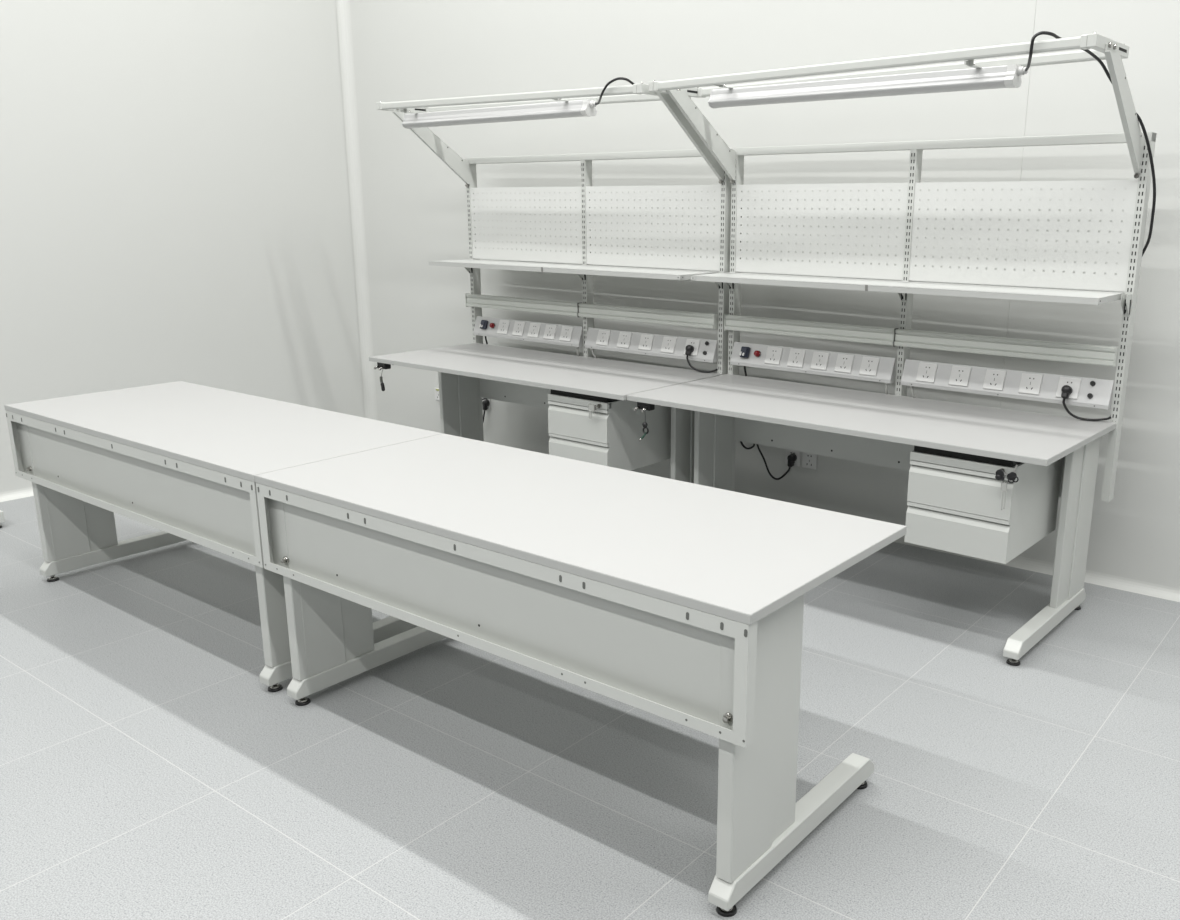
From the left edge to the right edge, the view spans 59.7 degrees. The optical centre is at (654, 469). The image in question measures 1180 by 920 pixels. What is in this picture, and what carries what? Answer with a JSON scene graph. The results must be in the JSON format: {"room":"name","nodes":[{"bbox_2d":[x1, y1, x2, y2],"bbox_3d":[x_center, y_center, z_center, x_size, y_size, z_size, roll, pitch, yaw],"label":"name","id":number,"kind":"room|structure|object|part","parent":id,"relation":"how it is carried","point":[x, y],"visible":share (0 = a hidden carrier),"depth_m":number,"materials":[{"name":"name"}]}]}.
{"room":"clean room","nodes":[
{"label":"clean room","id":0,"kind":"room"},
{"bbox_2d":[0,0,364,491],"bbox_3d":[-5.157,-1.841,3.057,0.100,5.100,9.873,12,19,39],"label":"wall","id":1,"kind":"structure","parent":0,"point":[175,196],"depth_m":5.92,"materials":[{"name":"white paint"}]},
{"bbox_2d":[0,487,33,501],"bbox_3d":[-5.144,0.630,3.607,0.043,0.042,9.756,12,19,39],"label":"baseboard","id":2,"kind":"structure","parent":1,"relation":"attached to","point":[24,492],"depth_m":5.54,"materials":[{"name":"white"}]},
{"bbox_2d":[0,496,1179,919],"bbox_3d":[-1.050,1.470,0.643,11.400,0.080,9.856,11,18,36],"label":"floor","id":3,"kind":"structure","parent":0,"point":[149,770],"depth_m":2.91,"materials":[{"name":"tile"}]},
{"bbox_2d":[0,510,4,527],"bbox_3d":[-3.337,0.225,5.101,0.338,0.085,0.056,11,18,36],"label":"furniture foot","id":4,"kind":"object","parent":3,"relation":"on","point":[2,519],"visible":1,"depth_m":5.01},
{"bbox_2d":[4,381,442,691],"bbox_3d":[-1.703,0.168,4.012,1.811,0.750,0.746,11,18,36],"label":"work table","id":5,"kind":"object","parent":3,"relation":"on","point":[182,460],"visible":0.85,"depth_m":3.73,"materials":[{"name":"white laminate"}]},
{"bbox_3d":[-1.919,0.030,3.686,1.803,0.275,0.035,11,18,36],"label":"apron panel","id":6,"kind":"part","parent":5,"relation":"part of","materials":[{"name":"paint"}]},
{"bbox_2d":[369,82,731,482],"bbox_3d":[-0.593,-0.811,5.191,1.820,2.060,0.817,12,18,37],"label":"workbench","id":7,"kind":"object","parent":3,"relation":"on","point":[470,373],"visible":0.7,"depth_m":5.15,"materials":[{"name":"white metal"}]},
{"bbox_2d":[380,370,384,390],"bbox_3d":[-1.458,-0.479,5.481,0.032,0.122,0.019,12,18,37],"label":"cord","id":8,"kind":"object","parent":7,"relation":"hanging from","point":[381,377],"visible":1,"depth_m":5.48,"materials":[{"name":"black plastic"}]},
{"bbox_3d":[-1.213,-1.760,5.595,0.017,0.381,0.500,12,18,37],"label":"support arm","id":9,"kind":"part","parent":7,"relation":"part of","materials":[{"name":"paint"}]},
{"bbox_3d":[-1.049,-1.111,5.993,0.029,1.355,0.056,12,18,37],"label":"upright post","id":10,"kind":"part","parent":7,"relation":"part of","materials":[{"name":"metal"}]},
{"bbox_3d":[-0.390,-0.437,5.527,1.632,0.287,0.016,12,18,37],"label":"panel","id":11,"kind":"part","parent":7,"relation":"part of","materials":[{"name":"paint"}]},
{"bbox_2d":[400,77,634,128],"bbox_3d":[-0.642,-1.727,4.875,1.663,0.134,0.329,12,18,37],"label":"lamp","id":12,"kind":"object","parent":7,"relation":"hanging from","point":[585,107],"visible":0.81,"depth_m":4.88,"materials":[{"name":"white plastic"}]},
{"bbox_2d":[403,112,584,127],"bbox_3d":[-0.799,-1.701,5.001,1.262,0.017,0.077,12,18,37],"label":"diffuser","id":13,"kind":"object","parent":12,"relation":"attached to","point":[501,116],"depth_m":4.98,"materials":[{"name":"white plastic"}]},
{"bbox_3d":[-0.197,-1.627,4.402,0.116,0.089,0.350,-11,18,-37],"label":"cord","id":14,"kind":"part","parent":12,"relation":"part of","materials":[{"name":"black plastic"}]},
{"bbox_2d":[465,293,577,315],"bbox_3d":[-0.749,-0.922,5.733,0.893,0.077,0.033,12,18,37],"label":"rail","id":15,"kind":"object","parent":7,"relation":"attached to","point":[471,300],"visible":1,"depth_m":5.71,"materials":[{"name":"grey metal"}]},
{"bbox_3d":[-0.644,-1.765,4.909,1.736,0.057,0.336,12,18,37],"label":"lamp frame","id":16,"kind":"part","parent":7,"relation":"part of","materials":[{"name":"paint"}]},
{"bbox_2d":[470,186,581,263],"bbox_3d":[-0.712,-1.346,5.630,0.861,0.395,0.014,12,18,37],"label":"pegboard","id":17,"kind":"object","parent":7,"relation":"attached to","point":[537,200],"visible":1,"depth_m":5.61,"materials":[{"name":"white metal"}]},
{"bbox_2d":[473,316,582,355],"bbox_3d":[-0.729,-0.749,5.750,0.842,0.160,0.054,12,18,37],"label":"panel","id":18,"kind":"object","parent":7,"relation":"attached to","point":[567,335],"visible":1,"depth_m":5.72,"materials":[{"name":"metal"}]},
{"bbox_2d":[479,320,487,328],"bbox_3d":[-0.992,-0.839,5.938,0.045,0.053,0.043,11,18,36],"label":"switch","id":19,"kind":"object","parent":18,"relation":"attached to","point":[483,324],"depth_m":5.93,"materials":[{"name":"black plastic"}]},
{"bbox_2d":[497,320,509,333],"bbox_3d":[-0.863,-0.814,5.851,0.082,0.081,0.007,12,-2,37],"label":"outlet","id":20,"kind":"object","parent":18,"relation":"attached to","point":[503,326],"depth_m":5.85,"materials":[{"name":"white plastic"}]},
{"bbox_2d":[512,321,524,335],"bbox_3d":[-0.767,-0.794,5.776,0.082,0.081,0.007,12,-2,37],"label":"outlet","id":21,"kind":"object","parent":18,"relation":"attached to","point":[518,327],"depth_m":5.77,"materials":[{"name":"white plastic"}]},
{"bbox_2d":[527,323,540,337],"bbox_3d":[-0.670,-0.774,5.702,0.082,0.081,0.007,12,-2,37],"label":"outlet","id":22,"kind":"object","parent":18,"relation":"attached to","point":[533,329],"depth_m":5.70,"materials":[{"name":"white plastic"}]},
{"bbox_2d":[543,324,556,339],"bbox_3d":[-0.574,-0.755,5.627,0.082,0.081,0.007,12,-2,37],"label":"outlet","id":23,"kind":"object","parent":18,"relation":"attached to","point":[549,330],"depth_m":5.62,"materials":[{"name":"white plastic"}]},
{"bbox_2d":[559,326,573,341],"bbox_3d":[-0.478,-0.735,5.552,0.082,0.081,0.007,12,-2,37],"label":"outlet","id":24,"kind":"object","parent":18,"relation":"attached to","point":[566,333],"depth_m":5.55,"materials":[{"name":"white plastic"}]},
{"bbox_2d":[429,259,722,289],"bbox_3d":[-0.469,-1.008,5.301,1.799,0.086,0.302,12,18,37],"label":"shelf","id":25,"kind":"object","parent":7,"relation":"attached to","point":[582,271],"visible":0.94,"depth_m":5.15,"materials":[{"name":"white metal"}]},
{"bbox_3d":[-0.354,-0.969,5.453,0.029,1.355,0.056,12,18,37],"label":"upright post","id":26,"kind":"part","parent":7,"relation":"part of","materials":[{"name":"metal"}]},
{"bbox_2d":[548,389,670,470],"bbox_3d":[-0.201,-0.220,4.858,0.367,0.372,0.511,12,18,37],"label":"drawer unit","id":27,"kind":"object","parent":7,"relation":"attached to","point":[610,438],"visible":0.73,"depth_m":4.69,"materials":[{"name":"paint"}]},
{"bbox_3d":[-0.344,-0.219,4.673,0.366,0.151,0.030,12,18,37],"label":"drawer","id":28,"kind":"part","parent":27,"relation":"part of","materials":[{"name":"paint"}]},
{"bbox_3d":[-0.345,-0.070,4.712,0.366,0.153,0.030,12,18,37],"label":"drawer","id":29,"kind":"part","parent":27,"relation":"part of","materials":[{"name":"paint"}]},
{"bbox_3d":[-0.344,-0.309,4.650,0.367,0.030,0.030,12,18,37],"label":"lock rail","id":30,"kind":"part","parent":27,"relation":"part of","materials":[{"name":"metal"}]},
{"bbox_2d":[588,404,598,418],"bbox_3d":[-0.267,-0.257,4.549,0.052,0.068,0.024,12,18,37],"label":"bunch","id":31,"kind":"object","parent":27,"relation":"hanging from","point":[591,407],"visible":1,"depth_m":4.54,"materials":[{"name":"silver metal"}]},
{"bbox_2d":[577,302,717,328],"bbox_3d":[-0.054,-0.780,5.192,0.889,0.077,0.033,12,18,37],"label":"rail","id":32,"kind":"object","parent":7,"relation":"attached to","point":[633,314],"visible":1,"depth_m":5.16,"materials":[{"name":"grey metal"}]},
{"bbox_2d":[585,327,716,362],"bbox_3d":[-0.035,-0.610,5.218,0.842,0.160,0.036,12,18,37],"label":"panel","id":33,"kind":"object","parent":7,"relation":"attached to","point":[705,350],"visible":1,"depth_m":5.19,"materials":[{"name":"metal"}]},
{"bbox_2d":[596,330,610,345],"bbox_3d":[-0.270,-0.693,5.390,0.082,0.081,0.007,12,-2,37],"label":"outlet","id":34,"kind":"object","parent":33,"relation":"attached to","point":[603,337],"depth_m":5.39,"materials":[{"name":"white plastic"}]},
{"bbox_2d":[617,332,631,347],"bbox_3d":[-0.156,-0.670,5.302,0.082,0.081,0.007,12,-2,37],"label":"outlet","id":35,"kind":"object","parent":33,"relation":"attached to","point":[624,339],"depth_m":5.30,"materials":[{"name":"white plastic"}]},
{"bbox_2d":[638,334,653,350],"bbox_3d":[-0.043,-0.647,5.213,0.082,0.081,0.007,12,-2,37],"label":"outlet","id":36,"kind":"object","parent":33,"relation":"attached to","point":[645,341],"depth_m":5.21,"materials":[{"name":"white plastic"}]},
{"bbox_2d":[660,336,676,352],"bbox_3d":[0.070,-0.624,5.125,0.082,0.081,0.007,12,-2,37],"label":"outlet","id":37,"kind":"object","parent":33,"relation":"attached to","point":[668,344],"depth_m":5.12,"materials":[{"name":"white plastic"}]},
{"bbox_2d":[684,339,700,355],"bbox_3d":[0.184,-0.600,5.037,0.082,0.081,0.007,12,-2,37],"label":"outlet","id":38,"kind":"object","parent":33,"relation":"attached to","point":[695,343],"depth_m":5.03,"materials":[{"name":"white plastic"}]},
{"bbox_2d":[685,345,717,372],"bbox_3d":[0.250,-0.541,5.009,0.206,0.130,0.070,2,15,9],"label":"plug","id":39,"kind":"object","parent":33,"relation":"attached to","point":[689,349],"visible":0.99,"depth_m":5.01,"materials":[{"name":"black plastic"}]},
{"bbox_3d":[0.255,-0.515,5.005,0.201,0.082,0.060,0,15,1],"label":"cord","id":40,"kind":"part","parent":39,"relation":"part of","materials":[{"name":"black plastic"}]},
{"bbox_2d":[586,185,720,270],"bbox_3d":[-0.019,-1.205,5.092,0.855,0.395,0.014,12,18,37],"label":"pegboard","id":41,"kind":"object","parent":7,"relation":"attached to","point":[628,258],"visible":1,"depth_m":5.07,"materials":[{"name":"white metal"}]},
{"bbox_3d":[0.160,-1.480,4.527,0.018,0.381,0.500,12,18,37],"label":"support arm","id":42,"kind":"part","parent":7,"relation":"part of","materials":[{"name":"paint"}]},
{"bbox_3d":[0.335,-0.829,4.917,0.029,1.355,0.056,12,18,37],"label":"upright post","id":43,"kind":"part","parent":7,"relation":"part of","materials":[{"name":"metal"}]},
{"bbox_2d":[255,434,906,916],"bbox_3d":[-0.283,0.445,2.955,1.770,0.750,0.746,11,18,36],"label":"work table","id":44,"kind":"object","parent":3,"relation":"on","point":[681,602],"visible":1,"depth_m":2.56,"materials":[{"name":"white laminate"}]},
{"bbox_3d":[-0.499,0.307,2.628,1.762,0.275,0.035,11,18,36],"label":"apron panel","id":45,"kind":"part","parent":44,"relation":"part of","materials":[{"name":"paint"}]},
{"bbox_2d":[627,32,1156,665],"bbox_3d":[0.825,-0.525,4.096,1.822,2.062,0.817,12,18,38],"label":"workbench","id":46,"kind":"object","parent":3,"relation":"on","point":[881,429],"visible":0.93,"depth_m":3.94,"materials":[{"name":"white metal"}]},
{"bbox_2d":[638,415,648,440],"bbox_3d":[-0.047,-0.186,4.401,0.056,0.141,0.020,12,18,38],"label":"cord","id":47,"kind":"object","parent":46,"relation":"hanging from","point":[644,424],"visible":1,"depth_m":4.39,"materials":[{"name":"black plastic"}]},
{"bbox_3d":[0.210,-1.475,4.507,0.017,0.381,0.500,12,19,38],"label":"support arm","id":48,"kind":"part","parent":46,"relation":"part of","materials":[{"name":"paint"}]},
{"bbox_3d":[0.385,-0.823,4.897,0.029,1.355,0.056,12,18,38],"label":"upright post","id":49,"kind":"part","parent":46,"relation":"part of","materials":[{"name":"metal"}]},
{"bbox_2d":[724,314,894,345],"bbox_3d":[0.684,-0.633,4.632,0.881,0.077,0.033,12,18,38],"label":"rail","id":50,"kind":"object","parent":46,"relation":"attached to","point":[809,329],"visible":1,"depth_m":4.60,"materials":[{"name":"grey metal"}]},
{"bbox_2d":[730,342,894,393],"bbox_3d":[0.694,-0.463,4.657,0.840,0.160,0.054,12,19,38],"label":"power strip","id":51,"kind":"object","parent":46,"relation":"attached to","point":[808,361],"visible":1,"depth_m":4.62,"materials":[{"name":"metal"}]},
{"bbox_2d":[739,346,750,357],"bbox_3d":[0.426,-0.554,4.853,0.045,0.053,0.043,11,18,36],"label":"switch","id":52,"kind":"object","parent":51,"relation":"attached to","point":[744,351],"depth_m":4.85,"materials":[{"name":"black plastic"}]},
{"bbox_2d":[754,350,760,357],"bbox_3d":[0.481,-0.544,4.812,0.034,0.034,0.024,12,-2,38],"label":"indicator light","id":53,"kind":"object","parent":51,"relation":"attached to","point":[757,353],"depth_m":4.81,"materials":[{"name":"red plastic"}]},
{"bbox_2d":[764,346,782,364],"bbox_3d":[0.554,-0.529,4.765,0.082,0.081,0.007,12,-2,38],"label":"outlet","id":54,"kind":"object","parent":51,"relation":"attached to","point":[773,355],"depth_m":4.76,"materials":[{"name":"white plastic"}]},
{"bbox_2d":[787,349,805,367],"bbox_3d":[0.649,-0.509,4.689,0.082,0.081,0.007,12,-2,38],"label":"outlet","id":55,"kind":"object","parent":51,"relation":"attached to","point":[796,358],"depth_m":4.69,"materials":[{"name":"white plastic"}]},
{"bbox_2d":[810,351,829,369],"bbox_3d":[0.745,-0.489,4.613,0.082,0.081,0.007,12,-2,38],"label":"outlet","id":56,"kind":"object","parent":51,"relation":"attached to","point":[819,360],"depth_m":4.61,"materials":[{"name":"white plastic"}]},
{"bbox_2d":[834,354,853,372],"bbox_3d":[0.840,-0.469,4.537,0.082,0.081,0.007,12,-2,38],"label":"outlet","id":57,"kind":"object","parent":51,"relation":"attached to","point":[843,363],"depth_m":4.54,"materials":[{"name":"white plastic"}]},
{"bbox_2d":[859,356,879,375],"bbox_3d":[0.936,-0.450,4.462,0.082,0.081,0.007,12,-2,38],"label":"outlet","id":58,"kind":"object","parent":51,"relation":"attached to","point":[868,365],"depth_m":4.46,"materials":[{"name":"white plastic"}]},
{"bbox_2d":[735,183,907,279],"bbox_3d":[0.717,-1.059,4.532,0.856,0.395,0.014,12,18,38],"label":"pegboard","id":59,"kind":"object","parent":46,"relation":"attached to","point":[835,269],"visible":1,"depth_m":4.50,"materials":[{"name":"white metal"}]},
{"bbox_3d":[0.771,-1.482,3.816,1.732,0.053,0.336,12,18,38],"label":"lamp frame","id":60,"kind":"part","parent":46,"relation":"part of","materials":[{"name":"paint"}]},
{"bbox_3d":[1.023,-0.151,4.436,1.632,0.287,0.016,12,18,38],"label":"panel","id":61,"kind":"part","parent":46,"relation":"part of","materials":[{"name":"paint"}]},
{"bbox_3d":[1.070,-0.681,4.353,0.029,1.355,0.056,12,18,38],"label":"upright post","id":62,"kind":"part","parent":46,"relation":"part of","materials":[{"name":"metal"}]},
{"bbox_2d":[691,272,1131,315],"bbox_3d":[0.956,-0.720,4.200,1.803,0.086,0.302,12,18,38],"label":"shelf","id":63,"kind":"object","parent":46,"relation":"attached to","point":[902,288],"visible":1,"depth_m":4.03,"materials":[{"name":"white metal"}]},
{"bbox_2d":[708,31,1155,255],"bbox_3d":[0.986,-1.186,3.907,1.615,0.721,0.688,12,18,38],"label":"lamp","id":64,"kind":"object","parent":46,"relation":"hanging from","point":[1000,76],"visible":0.82,"depth_m":3.69,"materials":[{"name":"white plastic"}]},
{"bbox_2d":[710,81,1005,107],"bbox_3d":[0.720,-1.394,3.828,1.222,0.017,0.077,12,18,38],"label":"diffuser","id":65,"kind":"object","parent":64,"relation":"attached to","point":[923,87],"depth_m":3.78,"materials":[{"name":"white plastic"}]},
{"bbox_3d":[1.480,-1.088,3.530,0.724,0.721,0.147,-8,17,-29],"label":"cord","id":66,"kind":"part","parent":64,"relation":"part of","materials":[{"name":"black plastic"}]},
{"bbox_2d":[904,445,1062,563],"bbox_3d":[1.212,0.068,3.760,0.376,0.372,0.511,12,18,38],"label":"drawer unit","id":67,"kind":"object","parent":46,"relation":"attached to","point":[954,499],"visible":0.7,"depth_m":3.59,"materials":[{"name":"paint"}]},
{"bbox_3d":[1.066,0.218,3.616,0.375,0.153,0.030,12,18,38],"label":"drawer","id":68,"kind":"part","parent":67,"relation":"part of","materials":[{"name":"paint"}]},
{"bbox_3d":[1.067,0.069,3.577,0.375,0.151,0.030,12,18,38],"label":"drawer","id":69,"kind":"part","parent":67,"relation":"part of","materials":[{"name":"paint"}]},
{"bbox_3d":[1.067,-0.021,3.554,0.376,0.030,0.030,12,18,38],"label":"lock rail","id":70,"kind":"part","parent":67,"relation":"part of","materials":[{"name":"metal"}]},
{"bbox_2d":[995,465,1018,509],"bbox_3d":[1.178,0.058,3.424,0.077,0.163,0.032,12,19,38],"label":"keys","id":71,"kind":"object","parent":67,"relation":"hanging from","point":[1012,476],"visible":1,"depth_m":3.42,"materials":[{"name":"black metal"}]},
{"bbox_2d":[893,328,1117,366],"bbox_3d":[1.372,-0.490,4.087,0.895,0.077,0.033,12,18,38],"label":"rail","id":72,"kind":"object","parent":46,"relation":"attached to","point":[978,344],"visible":1,"depth_m":4.05,"materials":[{"name":"grey metal"}]},
{"bbox_2d":[901,359,1113,408],"bbox_3d":[1.387,-0.321,4.115,0.847,0.160,0.037,12,18,38],"label":"power strip","id":73,"kind":"object","parent":46,"relation":"attached to","point":[1087,392],"visible":1,"depth_m":4.09,"materials":[{"name":"metal"}]},
{"bbox_2d":[916,362,937,382],"bbox_3d":[1.142,-0.407,4.298,0.082,0.081,0.007,12,-2,38],"label":"outlet","id":74,"kind":"object","parent":73,"relation":"attached to","point":[926,372],"depth_m":4.29,"materials":[{"name":"white plastic"}]},
{"bbox_2d":[948,366,971,386],"bbox_3d":[1.255,-0.383,4.209,0.082,0.081,0.007,12,-2,38],"label":"outlet","id":75,"kind":"object","parent":73,"relation":"attached to","point":[958,376],"depth_m":4.21,"materials":[{"name":"white plastic"}]},
{"bbox_2d":[983,369,1006,390],"bbox_3d":[1.367,-0.360,4.120,0.082,0.081,0.007,12,-2,38],"label":"outlet","id":76,"kind":"object","parent":73,"relation":"attached to","point":[993,379],"depth_m":4.12,"materials":[{"name":"white plastic"}]},
{"bbox_2d":[1018,373,1042,394],"bbox_3d":[1.480,-0.337,4.030,0.082,0.081,0.007,12,-2,38],"label":"outlet","id":77,"kind":"object","parent":73,"relation":"attached to","point":[1030,383],"depth_m":4.03,"materials":[{"name":"white plastic"}]},
{"bbox_2d":[1056,377,1081,398],"bbox_3d":[1.593,-0.313,3.941,0.082,0.081,0.007,12,-2,38],"label":"outlet","id":78,"kind":"object","parent":73,"relation":"attached to","point":[1074,382],"depth_m":3.93,"materials":[{"name":"white plastic"}]},
{"bbox_2d":[1061,385,1110,420],"bbox_3d":[1.666,-0.252,3.907,0.222,0.130,0.070,3,15,12],"label":"plug","id":79,"kind":"object","parent":73,"relation":"attached to","point":[1066,390],"visible":0.91,"depth_m":3.91,"materials":[{"name":"black plastic"}]},
{"bbox_3d":[1.670,-0.227,3.902,0.217,0.082,0.061,1,15,4],"label":"cord","id":80,"kind":"part","parent":79,"relation":"part of","materials":[{"name":"black plastic"}]},
{"bbox_2d":[909,180,1137,290],"bbox_3d":[1.404,-0.916,3.987,0.860,0.395,0.014,12,18,38],"label":"pegboard","id":81,"kind":"object","parent":46,"relation":"attached to","point":[1109,281],"visible":1,"depth_m":3.96,"materials":[{"name":"white metal"}]},
{"bbox_3d":[1.571,-1.192,3.427,0.018,0.381,0.500,12,18,38],"label":"support arm","id":82,"kind":"part","parent":46,"relation":"part of","materials":[{"name":"paint"}]},
{"bbox_3d":[1.758,-0.538,3.808,0.029,1.355,0.056,12,18,38],"label":"upright post","id":83,"kind":"part","parent":46,"relation":"part of","materials":[{"name":"metal"}]},
{"bbox_2d":[350,0,1179,588],"bbox_3d":[2.130,-1.960,3.590,10.900,5.100,0.100,11,18,36],"label":"wall","id":84,"kind":"structure","parent":0,"point":[415,205],"depth_m":4.92,"materials":[{"name":"white paint"}]},
{"bbox_2d":[336,0,377,419],"bbox_3d":[-1.976,-2.737,6.550,0.060,5.100,0.060,11,18,36],"label":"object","id":85,"kind":"structure","parent":84,"relation":"attached to","point":[343,6],"depth_m":6.81,"materials":[{"name":"white"}]},
{"bbox_2d":[434,388,439,400],"bbox_3d":[-1.413,-0.491,6.712,0.082,0.082,0.010,11,18,36],"label":"wall outlet","id":86,"kind":"object","parent":84,"relation":"attached to","point":[435,389],"visible":0.62,"depth_m":6.72,"materials":[{"name":"white plastic"}]},
{"bbox_2d":[482,398,489,421],"bbox_3d":[-1.088,-0.348,6.456,0.108,0.215,0.040,7,16,25],"label":"plug","id":87,"kind":"object","parent":84,"relation":"attached to","point":[485,403],"visible":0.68,"depth_m":6.42,"materials":[{"name":"black plastic"}]},
{"bbox_2d":[740,441,796,479],"bbox_3d":[0.566,-0.075,5.189,0.317,0.241,0.046,8,16,28],"label":"plug","id":88,"kind":"object","parent":84,"relation":"attached to","point":[792,457],"visible":0.8,"depth_m":5.15,"materials":[{"name":"black plastic"}]},
{"bbox_3d":[0.472,-0.149,5.230,0.096,0.099,0.021,11,18,36],"label":"cord","id":89,"kind":"part","parent":88,"relation":"part of","materials":[{"name":"black plastic"}]},
{"bbox_3d":[0.591,-0.068,5.163,0.202,0.241,0.026,8,16,27],"label":"cord","id":90,"kind":"part","parent":88,"relation":"part of","materials":[{"name":"black plastic"}]},
{"bbox_2d":[785,449,799,466],"bbox_3d":[0.695,-0.060,5.148,0.082,0.082,0.010,11,18,36],"label":"wall outlet","id":91,"kind":"object","parent":84,"relation":"attached to","point":[788,452],"visible":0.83,"depth_m":5.14,"materials":[{"name":"white plastic"}]},
{"bbox_2d":[802,452,817,468],"bbox_3d":[0.771,-0.045,5.091,0.082,0.082,0.010,11,18,36],"label":"wall outlet","id":92,"kind":"object","parent":84,"relation":"attached to","point":[809,460],"visible":0.83,"depth_m":5.09,"materials":[{"name":"white plastic"}]},
{"bbox_2d":[894,535,1179,601],"bbox_3d":[2.192,0.523,4.087,10.620,0.042,0.042,11,18,36],"label":"baseboard","id":93,"kind":"structure","parent":84,"relation":"attached to","point":[1097,578],"depth_m":4.32,"materials":[{"name":"white"}]}
]}

